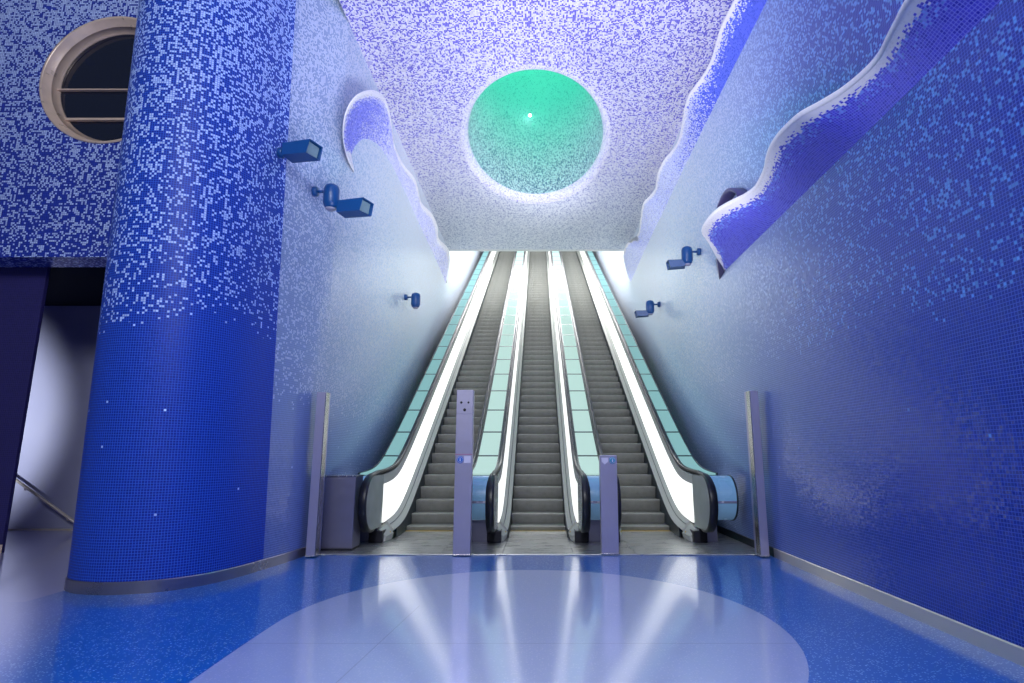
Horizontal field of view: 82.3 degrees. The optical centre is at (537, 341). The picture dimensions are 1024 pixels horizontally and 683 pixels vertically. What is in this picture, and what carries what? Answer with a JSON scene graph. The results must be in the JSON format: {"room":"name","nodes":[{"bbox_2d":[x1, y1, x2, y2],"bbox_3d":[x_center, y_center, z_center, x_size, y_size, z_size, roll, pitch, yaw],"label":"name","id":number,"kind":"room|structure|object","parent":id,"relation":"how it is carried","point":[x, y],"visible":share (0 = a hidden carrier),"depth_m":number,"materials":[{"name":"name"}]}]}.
{"room":"metro station","nodes":[
{"label":"metro station","id":0,"kind":"room"},
{"bbox_2d":[8,306,100,528],"bbox_3d":[-9.680,-0.763,12.237,8.640,9.000,0.250,0,-11,0],"label":"wall","id":1,"kind":"structure","parent":0,"point":[50,459],"depth_m":11.67,"materials":[{"name":"grey paint"}]},
{"bbox_2d":[8,529,72,529],"bbox_3d":[-9.680,3.614,11.246,8.640,0.030,0.050,0,-11,0],"label":"baseboard","id":2,"kind":"structure","parent":1,"relation":"attached to","point":[8,529],"depth_m":11.22,"materials":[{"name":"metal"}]},
{"bbox_2d":[16,478,73,523],"bbox_3d":[-9.725,2.905,11.317,2.178,1.395,0.179,0,-11,0],"label":"stair handrail","id":3,"kind":"object","parent":1,"relation":"attached to","point":[26,488],"visible":0.83,"depth_m":11.21,"materials":[{"name":"metal"}]},
{"bbox_2d":[0,0,138,266],"bbox_3d":[-9.600,-5.466,10.057,8.800,8.580,0.500,0,-11,0],"label":"wall","id":4,"kind":"structure","parent":0,"point":[57,189],"depth_m":9.31,"materials":[{"name":"tile"}]},
{"bbox_2d":[39,16,136,143],"bbox_3d":[-6.980,-4.276,9.682,2.310,2.310,0.270,0,-11,0],"label":"window","id":5,"kind":"structure","parent":4,"relation":"attached to","point":[84,81],"depth_m":9.77,"materials":[{"name":"brown metal"}]},
{"bbox_2d":[45,267,105,305],"bbox_3d":[-9.680,-1.202,10.870,8.640,0.450,2.600,0,-11,0],"label":"ceiling","id":6,"kind":"structure","parent":0,"point":[67,286],"depth_m":10.70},
{"bbox_2d":[67,0,295,581],"bbox_3d":[-4.548,-3.258,9.838,2.086,13.000,5.100,0,-11,0],"label":"column","id":7,"kind":"structure","parent":0,"point":[173,479],"depth_m":7.04,"materials":[{"name":"tile"}]},
{"bbox_2d":[64,546,305,594],"bbox_3d":[-4.028,2.789,7.190,2.808,0.125,1.536,8,-13,-36],"label":"baseboard","id":8,"kind":"structure","parent":7,"relation":"attached to","point":[161,585],"depth_m":6.34,"materials":[{"name":"metal"}]},
{"bbox_2d":[277,139,322,162],"bbox_3d":[-3.375,-2.669,8.234,0.603,0.200,0.250,-2,-11,12],"label":"wall spotlight","id":9,"kind":"object","parent":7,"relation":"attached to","point":[307,150],"visible":1,"depth_m":8.15,"materials":[{"name":"blue paint"}]},
{"bbox_2d":[263,0,348,558],"bbox_3d":[-3.460,-3.366,9.273,0.328,13.000,1.423,-4,-11,19],"label":"wall","id":10,"kind":"structure","parent":0,"point":[321,27],"depth_m":8.78,"materials":[{"name":"tile"}]},
{"bbox_2d":[311,183,373,217],"bbox_3d":[-2.932,-2.125,8.811,0.886,0.448,0.337,0,-11,0],"label":"wall spotlight","id":11,"kind":"object","parent":10,"relation":"attached to","point":[354,207],"visible":1,"depth_m":8.70,"materials":[{"name":"blue paint"}]},
{"bbox_2d":[324,24,482,474],"bbox_3d":[-3.500,-5.757,28.694,0.250,25.000,35.800,0,-11,0],"label":"wall","id":12,"kind":"structure","parent":0,"point":[380,348],"depth_m":12.15,"materials":[{"name":"tile"}]},
{"bbox_2d":[342,90,449,282],"bbox_3d":[-3.159,-3.100,15.501,0.433,1.870,11.966,0,-11,0],"label":"wave-shaped wall ledge","id":13,"kind":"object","parent":12,"relation":"attached to","point":[367,115],"depth_m":12.16,"materials":[{"name":"tile"}]},
{"bbox_2d":[404,293,420,308],"bbox_3d":[-3.178,-1.030,14.808,0.395,0.403,0.229,0,-11,0],"label":"wall spotlight","id":14,"kind":"object","parent":12,"relation":"attached to","point":[415,297],"visible":1,"depth_m":14.73,"materials":[{"name":"blue paint"}]},
{"bbox_2d":[0,529,1023,682],"bbox_3d":[-5.188,1.823,1.280,17.625,0.200,21.200,0,-11,0],"label":"floor","id":15,"kind":"structure","parent":0,"point":[319,618],"depth_m":5.02,"materials":[{"name":"blue stone"}]},
{"bbox_2d":[0,267,50,552],"bbox_3d":[-10.980,0.882,9.127,6.040,4.600,0.060,0,-11,0],"label":"wall pier","id":16,"kind":"object","parent":15,"relation":"on","point":[23,290],"visible":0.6,"depth_m":9.22,"materials":[{"name":"paint"}]},
{"bbox_2d":[304,392,330,556],"bbox_3d":[-3.231,1.921,8.619,0.154,2.340,0.237,0,-11,0],"label":"metal post","id":17,"kind":"object","parent":15,"relation":"on","point":[313,543],"visible":1,"depth_m":8.53,"materials":[{"name":"metal"}]},
{"bbox_2d":[320,531,452,554],"bbox_3d":[-2.296,3.326,9.702,2.094,0.016,2.539,0,-11,0],"label":"plate","id":18,"kind":"object","parent":15,"relation":"on","point":[365,548],"depth_m":8.73,"materials":[{"name":"metal"}]},
{"bbox_2d":[320,475,363,550],"bbox_3d":[-3.040,2.640,9.088,0.510,1.105,0.415,0,-11,0],"label":"base cabinet","id":19,"kind":"object","parent":18,"relation":"on","point":[340,531],"visible":0.92,"depth_m":8.90,"materials":[{"name":"grey metal"}]},
{"bbox_2d":[358,251,516,553],"bbox_3d":[-1.950,-1.928,23.763,1.660,16.337,28.094,0,-11,0],"label":"escalator","id":20,"kind":"object","parent":15,"relation":"on","point":[415,498],"visible":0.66,"depth_m":13.41,"materials":[{"name":"metal"}]},
{"bbox_2d":[471,531,600,554],"bbox_3d":[-0.033,3.326,9.702,2.116,0.016,2.539,0,-11,0],"label":"plate","id":21,"kind":"object","parent":15,"relation":"on","point":[477,548],"depth_m":9.01,"materials":[{"name":"metal"}]},
{"bbox_2d":[452,390,474,555],"bbox_3d":[-1.100,1.915,8.691,0.266,2.380,0.179,0,-11,0],"label":"metal post","id":22,"kind":"object","parent":21,"relation":"on","point":[463,487],"visible":1,"depth_m":8.61,"materials":[{"name":"metal"}]},
{"bbox_2d":[471,251,523,541],"bbox_3d":[-0.975,-2.012,24.184,0.436,15.918,27.252,0,-11,0],"label":"divider","id":23,"kind":"object","parent":21,"relation":"on","point":[487,459],"visible":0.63,"depth_m":13.38,"materials":[{"name":"teal glass"},{"name":"dark metal"},{"name":"blue glass"}]},
{"bbox_2d":[552,251,600,541],"bbox_3d":[0.975,-2.012,24.184,0.436,15.918,27.252,0,-11,0],"label":"divider","id":24,"kind":"object","parent":21,"relation":"on","point":[587,454],"visible":0.64,"depth_m":13.79,"materials":[{"name":"teal glass"},{"name":"dark metal"},{"name":"blue glass"}]},
{"bbox_2d":[599,455,619,554],"bbox_3d":[1.050,2.407,8.680,0.266,1.410,0.175,0,-11,0],"label":"metal post","id":25,"kind":"object","parent":21,"relation":"on","point":[609,533],"visible":1,"depth_m":8.61,"materials":[{"name":"metal"}]},
{"bbox_2d":[485,251,590,553],"bbox_3d":[0.000,-1.928,23.763,1.660,16.337,28.094,0,-11,0],"label":"escalator","id":26,"kind":"object","parent":15,"relation":"on","point":[538,491],"visible":0.94,"depth_m":13.55,"materials":[{"name":"metal"}]},
{"bbox_2d":[559,251,717,553],"bbox_3d":[1.950,-1.928,23.763,1.660,16.337,28.094,0,-11,0],"label":"escalator","id":27,"kind":"object","parent":15,"relation":"on","point":[658,498],"visible":0.81,"depth_m":13.67,"materials":[{"name":"metal"}]},
{"bbox_2d":[619,531,754,554],"bbox_3d":[2.267,3.326,9.702,2.154,0.016,2.539,0,-11,0],"label":"plate","id":28,"kind":"object","parent":15,"relation":"on","point":[725,545],"depth_m":9.01,"materials":[{"name":"metal"}]},
{"bbox_2d":[744,391,769,556],"bbox_3d":[3.220,1.912,8.621,0.146,2.360,0.237,0,-11,0],"label":"metal post","id":29,"kind":"object","parent":15,"relation":"on","point":[760,529],"visible":1,"depth_m":8.55,"materials":[{"name":"metal"}]},
{"bbox_2d":[339,0,733,249],"bbox_3d":[0.000,-6.287,7.313,6.750,0.001,30.000,0,-11,0],"label":"ceiling","id":30,"kind":"structure","parent":0,"point":[643,59],"depth_m":11.93,"materials":[{"name":"tile"}]},
{"bbox_2d":[460,65,610,203],"bbox_3d":[-0.060,-7.595,15.321,3.720,5.580,6.560,0,-11,0],"label":"ceiling crater","id":31,"kind":"structure","parent":30,"relation":"attached to","point":[552,154],"depth_m":17.38,"materials":[{"name":"tile"}]},
{"bbox_2d":[449,249,623,250],"bbox_3d":[0.000,-7.377,22.890,6.750,8.000,0.210,0,-11,0],"label":"wall","id":32,"kind":"structure","parent":0,"point":[451,249],"depth_m":22.15,"materials":[{"name":"white paint"}]},
{"bbox_2d":[593,0,1023,647],"bbox_3d":[3.500,-7.468,19.757,0.250,25.000,54.000,0,-11,0],"label":"wall","id":33,"kind":"structure","parent":0,"point":[876,325],"depth_m":6.01,"materials":[{"name":"tile"}]},
{"bbox_2d":[634,300,660,317],"bbox_3d":[3.027,-0.910,16.188,0.724,0.440,0.255,-2,-11,12],"label":"wall spotlight","id":34,"kind":"object","parent":33,"relation":"attached to","point":[650,304],"visible":1,"depth_m":16.11,"materials":[{"name":"blue paint"}]},
{"bbox_2d":[666,246,700,269],"bbox_3d":[3.027,-1.750,12.174,0.724,0.440,0.255,-2,-11,12],"label":"wall spotlight","id":35,"kind":"object","parent":33,"relation":"attached to","point":[686,259],"visible":1,"depth_m":12.10,"materials":[{"name":"blue paint"}]},
{"bbox_2d":[623,0,766,281],"bbox_3d":[3.193,-4.008,14.195,0.364,0.952,15.375,0,-11,0],"label":"wave-shaped wall ledge","id":36,"kind":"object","parent":33,"relation":"attached to","point":[738,23],"depth_m":11.79,"materials":[{"name":"tile"}]},
{"bbox_2d":[716,188,746,208],"bbox_3d":[3.269,-2.107,9.841,0.200,0.980,1.361,0,-11,0],"label":"wave curl","id":37,"kind":"object","parent":33,"relation":"attached to","point":[728,194],"visible":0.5,"depth_m":9.93,"materials":[{"name":"tile"}]},
{"bbox_2d":[701,0,1000,278],"bbox_3d":[3.062,-2.605,4.892,0.626,0.616,12.630,0,-11,0],"label":"wave-shaped wall ledge","id":38,"kind":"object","parent":33,"relation":"attached to","point":[922,32],"depth_m":6.27,"materials":[{"name":"tile"}]},
{"bbox_2d":[717,525,1023,666],"bbox_3d":[3.367,1.664,1.310,0.016,0.125,21.200,0,-11,0],"label":"baseboard","id":39,"kind":"structure","parent":33,"relation":"attached to","point":[1007,650],"depth_m":5.29,"materials":[{"name":"silver metal"}]},
{"bbox_3d":[0.000,-2.343,29.568,6.750,19.022,32.800,0,-11,0],"label":"floor","id":40,"kind":"structure","parent":0,"visible":0},
{"bbox_2d":[358,251,488,541],"bbox_3d":[-2.972,-1.785,24.140,0.530,16.380,27.252,0,-11,0],"label":"deck","id":41,"kind":"object","parent":40,"relation":"on","point":[403,432],"visible":0.35,"depth_m":14.57,"materials":[{"name":"teal glass"},{"name":"dark metal"}]},
{"bbox_2d":[587,251,738,541],"bbox_3d":[2.972,-1.785,24.140,0.530,16.380,27.252,0,-11,0],"label":"deck","id":42,"kind":"object","parent":40,"relation":"on","point":[726,488],"visible":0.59,"depth_m":12.84,"materials":[{"name":"glass"}]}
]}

